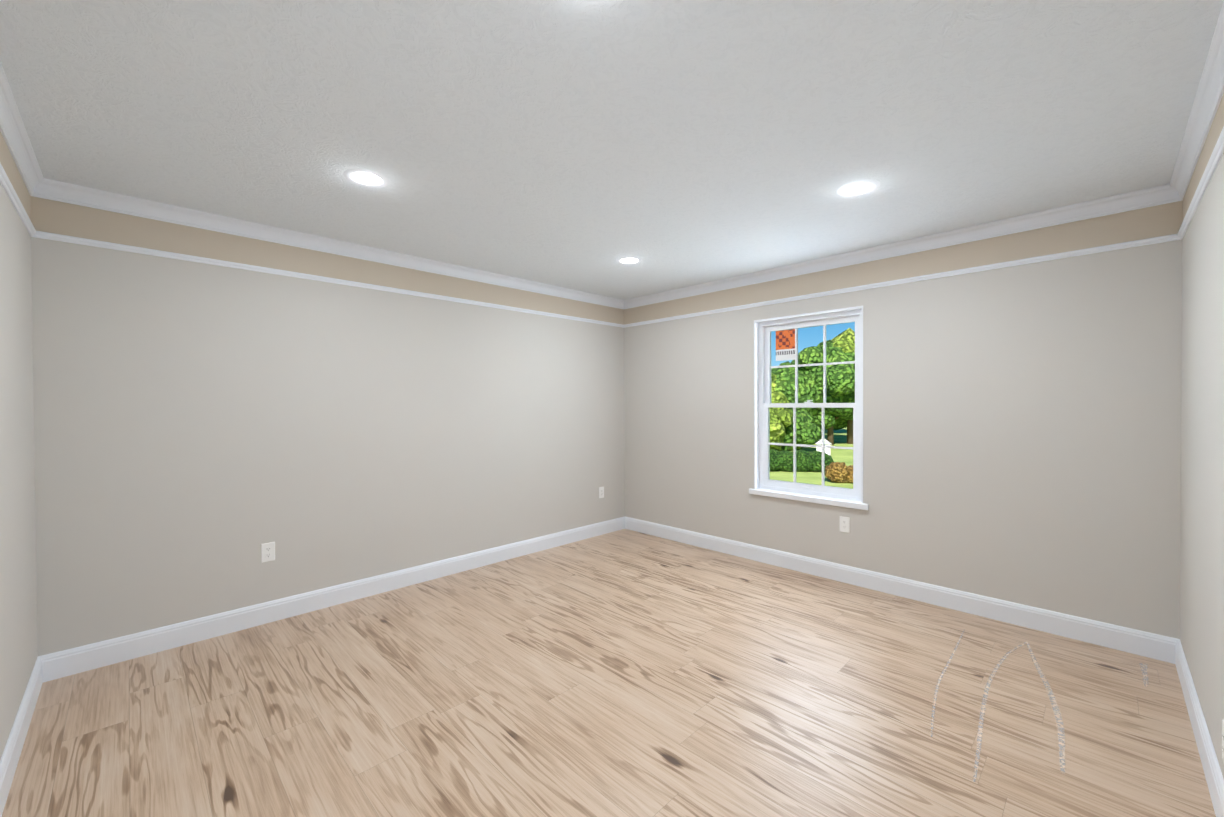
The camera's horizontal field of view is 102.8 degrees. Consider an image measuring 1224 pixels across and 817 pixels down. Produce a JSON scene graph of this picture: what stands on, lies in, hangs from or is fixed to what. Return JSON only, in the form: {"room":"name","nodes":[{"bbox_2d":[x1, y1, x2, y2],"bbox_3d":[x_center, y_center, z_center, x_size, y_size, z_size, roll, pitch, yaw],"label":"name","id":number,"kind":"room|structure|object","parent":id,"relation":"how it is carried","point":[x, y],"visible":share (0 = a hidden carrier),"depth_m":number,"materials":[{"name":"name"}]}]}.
{"room":"empty room","nodes":[
{"label":"empty room","id":0,"kind":"room"},
{"bbox_2d":[0,131,37,759],"bbox_3d":[-1.472,0.119,0.916,0.160,2.440,3.914,-1,1,-45],"label":"wall","id":1,"kind":"structure","parent":0,"point":[18,625],"depth_m":1.97,"materials":[{"name":"paint"}]},
{"bbox_2d":[0,163,43,238],"bbox_3d":[-1.418,-0.836,0.974,0.018,0.032,3.840,-1,1,-45],"label":"rail","id":2,"kind":"object","parent":1,"relation":"attached to","point":[5,182],"depth_m":1.99,"materials":[{"name":"white wood"}]},
{"bbox_2d":[0,654,47,816],"bbox_3d":[-1.408,1.274,0.994,0.016,0.128,3.840,-1,1,-45],"label":"baseboard","id":3,"kind":"structure","parent":1,"relation":"attached to","point":[10,757],"depth_m":1.90,"materials":[{"name":"white wood"}]},
{"bbox_2d":[0,61,47,198],"bbox_3d":[-1.409,-1.059,0.983,0.046,0.086,3.780,-1,1,-45],"label":"crown molding","id":4,"kind":"structure","parent":1,"relation":"attached to","point":[12,128],"depth_m":1.96,"materials":[{"name":"white wood"}]},
{"bbox_2d":[30,196,624,655],"bbox_3d":[-1.386,0.091,3.869,4.439,2.440,0.160,-1,1,-45],"label":"wall","id":5,"kind":"structure","parent":0,"point":[202,432],"depth_m":3.05,"materials":[{"name":"paint"}]},
{"bbox_2d":[261,542,274,562],"bbox_3d":[-2.125,0.888,3.022,0.071,0.115,0.007,-1,1,-45],"label":"outlet","id":6,"kind":"object","parent":5,"relation":"attached to","point":[267,552],"visible":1,"depth_m":3.02,"materials":[{"name":"white plastic"}]},
{"bbox_2d":[38,179,623,308],"bbox_3d":[-1.319,-1.086,3.785,4.119,0.086,0.046,-1,1,-45],"label":"crown molding","id":7,"kind":"structure","parent":5,"relation":"attached to","point":[59,191],"depth_m":3.06,"materials":[{"name":"white wood"}]},
{"bbox_2d":[40,231,623,327],"bbox_3d":[-1.328,-0.863,3.797,4.119,0.032,0.018,-1,1,-45],"label":"rail","id":8,"kind":"object","parent":5,"relation":"attached to","point":[50,236],"depth_m":3.05,"materials":[{"name":"white wood"}]},
{"bbox_2d":[48,517,623,680],"bbox_3d":[-1.318,1.247,3.817,4.119,0.128,0.016,-1,1,-45],"label":"baseboard","id":9,"kind":"structure","parent":5,"relation":"attached to","point":[164,638],"depth_m":3.07,"materials":[{"name":"white wood"}]},
{"bbox_2d":[599,486,603,497],"bbox_3d":[-0.108,0.862,5.021,0.071,0.115,0.007,-1,1,-45],"label":"outlet","id":10,"kind":"object","parent":5,"relation":"attached to","point":[601,492],"visible":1,"depth_m":5.02,"materials":[{"name":"white plastic"}]},
{"bbox_2d":[2,529,1215,816],"bbox_3d":[0.054,1.442,2.434,4.439,0.251,4.234,-1,1,-45],"label":"floor","id":11,"kind":"structure","parent":0,"point":[624,673],"depth_m":2.13,"materials":[{"name":"laminate"}]},
{"bbox_2d":[0,0,1223,299],"bbox_3d":[0.041,-1.247,2.409,4.439,0.250,4.234,-1,1,-45],"label":"ceiling","id":12,"kind":"structure","parent":0,"point":[586,144],"depth_m":1.87,"materials":[{"name":"paint"}]},
{"bbox_2d":[343,168,388,187],"bbox_3d":[-1.190,-1.114,2.371,0.200,0.004,0.200,-1,1,-45],"label":"recessed light","id":13,"kind":"object","parent":12,"relation":"in","point":[366,177],"visible":1,"depth_m":2.36,"materials":[{"name":"white"}]},
{"bbox_2d":[616,257,641,263],"bbox_3d":[0.132,-1.133,3.751,0.200,0.004,0.200,-1,1,-45],"label":"recessed light","id":14,"kind":"object","parent":12,"relation":"in","point":[628,260],"visible":1,"depth_m":3.74,"materials":[{"name":"white"}]},
{"bbox_2d":[837,180,879,196],"bbox_3d":[1.265,-1.127,2.512,0.200,0.004,0.200,-1,1,-45],"label":"recessed light","id":15,"kind":"object","parent":12,"relation":"in","point":[858,188],"visible":1,"depth_m":2.50,"materials":[{"name":"white"}]},
{"bbox_2d":[624,201,1181,638],"bbox_3d":[1.568,0.076,3.928,0.160,2.440,3.914,-1,1,-45],"label":"wall","id":16,"kind":"structure","parent":0,"point":[1021,434],"depth_m":3.06,"materials":[{"name":"paint"}]},
{"bbox_2d":[749,306,868,509],"bbox_3d":[1.566,-0.009,3.908,0.188,1.480,0.950,-1,1,-45],"label":"double-hung window","id":17,"kind":"structure","parent":16,"relation":"in","point":[786,349],"depth_m":3.97,"materials":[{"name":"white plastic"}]},
{"bbox_2d":[840,516,849,532],"bbox_3d":[1.736,0.866,3.650,0.007,0.115,0.071,-1,1,-45],"label":"outlet","id":18,"kind":"object","parent":16,"relation":"attached to","point":[844,524],"visible":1,"depth_m":3.64,"materials":[{"name":"white plastic"}]},
{"bbox_2d":[624,185,1163,308],"bbox_3d":[1.483,-1.100,3.849,0.046,0.086,3.780,-1,1,-45],"label":"crown molding","id":19,"kind":"structure","parent":16,"relation":"attached to","point":[1153,196],"depth_m":3.19,"materials":[{"name":"white wood"}]},
{"bbox_2d":[624,516,1167,661],"bbox_3d":[1.505,1.233,3.881,0.016,0.128,3.840,-1,1,-45],"label":"baseboard","id":20,"kind":"structure","parent":16,"relation":"attached to","point":[1138,642],"depth_m":3.20,"materials":[{"name":"white wood"}]},
{"bbox_2d":[624,235,1171,327],"bbox_3d":[1.495,-0.877,3.861,0.018,0.032,3.840,-1,1,-45],"label":"rail","id":21,"kind":"object","parent":16,"relation":"attached to","point":[1167,238],"depth_m":3.18,"materials":[{"name":"white wood"}]},
{"bbox_2d":[1180,94,1223,777],"bbox_3d":[1.482,0.104,0.975,4.439,2.440,0.160,-1,1,-45],"label":"wall","id":22,"kind":"structure","parent":0,"point":[1202,527],"depth_m":1.89,"materials":[{"name":"paint"}]},
{"bbox_2d":[1164,1,1223,203],"bbox_3d":[1.403,-1.073,1.037,4.119,0.086,0.046,-1,1,-45],"label":"crown molding","id":23,"kind":"structure","parent":22,"relation":"attached to","point":[1198,127],"depth_m":1.82,"materials":[{"name":"white wood"}]},
{"bbox_2d":[1168,637,1223,816],"bbox_3d":[1.425,1.260,1.048,4.119,0.128,0.016,-1,1,-45],"label":"baseboard","id":24,"kind":"structure","parent":22,"relation":"attached to","point":[1210,764],"depth_m":1.87,"materials":[{"name":"white wood"}]},
{"bbox_2d":[1172,126,1223,240],"bbox_3d":[1.414,-0.850,1.029,4.119,0.032,0.018,-1,1,-45],"label":"rail","id":25,"kind":"object","parent":22,"relation":"attached to","point":[1207,175],"depth_m":1.87,"materials":[{"name":"white wood"}]},
{"bbox_2d":[1222,719,1223,761],"bbox_3d":[1.925,1.055,1.536,0.071,0.125,0.007,-1,1,-45],"label":"outlet","id":26,"kind":"object","parent":22,"relation":"attached to","point":[1223,740],"visible":1,"depth_m":1.55,"materials":[{"name":"white plastic"}]},
{"label":"outside","id":27,"kind":"structure","parent":0,"visible":0},
{"bbox_2d":[770,427,852,488],"bbox_3d":[55.899,2.210,130.920,255.701,0.300,220.000,-1,1,-45],"label":"lawn","id":28,"kind":"structure","parent":27,"point":[812,477],"depth_m":25.32,"materials":[{"name":"green plant"}]},
{"bbox_2d":[771,373,789,409],"bbox_3d":[11.655,-0.316,41.375,6.317,6.834,7.409,-1,1,-45],"label":"tree","id":29,"kind":"object","parent":28,"relation":"on","point":[776,396],"depth_m":38.40,"materials":[{"name":"green plant"}]},
{"bbox_2d":[769,400,792,450],"bbox_3d":[10.724,1.434,35.531,3.970,4.143,4.377,-1,1,-45],"label":"tree","id":30,"kind":"object","parent":28,"relation":"on","point":[777,431],"depth_m":34.32,"materials":[{"name":"green plant"}]},
{"bbox_2d":[781,410,821,450],"bbox_3d":[13.377,1.801,36.662,3.656,3.363,4.454,-1,1,-45],"label":"tree","id":31,"kind":"object","parent":28,"relation":"on","point":[809,425],"depth_m":35.21,"materials":[{"name":"green plant"}]},
{"bbox_2d":[770,449,833,471],"bbox_3d":[7.966,2.778,25.668,6.930,1.279,1.670,0,1,5],"label":"hedge","id":32,"kind":"object","parent":28,"relation":"on","point":[804,457],"depth_m":24.95,"materials":[{"name":"green plant"}]},
{"bbox_2d":[773,361,834,428],"bbox_3d":[15.059,-0.435,41.612,6.002,7.035,7.006,-1,1,-45],"label":"tree","id":33,"kind":"object","parent":28,"relation":"on","point":[809,389],"depth_m":39.28,"materials":[{"name":"green plant"}]},
{"bbox_2d":[791,362,847,430],"bbox_3d":[17.856,-0.848,44.657,8.087,7.778,7.415,-1,1,-45],"label":"tree","id":34,"kind":"object","parent":28,"relation":"on","point":[837,426],"depth_m":42.60,"materials":[{"name":"green plant"}]},
{"bbox_2d":[815,438,831,454],"bbox_3d":[13.511,2.521,31.238,0.960,1.330,0.960,0,1,23],"label":"shed","id":35,"kind":"object","parent":28,"relation":"on","point":[827,443],"depth_m":30.82,"materials":[{"name":"white"}]},
{"bbox_2d":[798,340,854,444],"bbox_3d":[18.193,-1.356,41.058,7.718,8.856,7.084,-1,1,-45],"label":"tree","id":36,"kind":"object","parent":28,"relation":"on","point":[840,374],"depth_m":38.81,"materials":[{"name":"green plant"}]},
{"bbox_2d":[825,462,852,482],"bbox_3d":[10.312,2.874,21.770,1.399,1.010,1.534,-1,1,-45],"label":"bush","id":37,"kind":"object","parent":28,"relation":"on","point":[837,469],"depth_m":21.42,"materials":[{"name":"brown plant"}]},
{"bbox_2d":[831,328,854,443],"bbox_3d":[20.715,-1.897,41.877,8.569,9.900,7.754,-1,1,-45],"label":"tree","id":38,"kind":"object","parent":28,"relation":"on","point":[842,339],"depth_m":41.22,"materials":[{"name":"green plant"}]}
]}

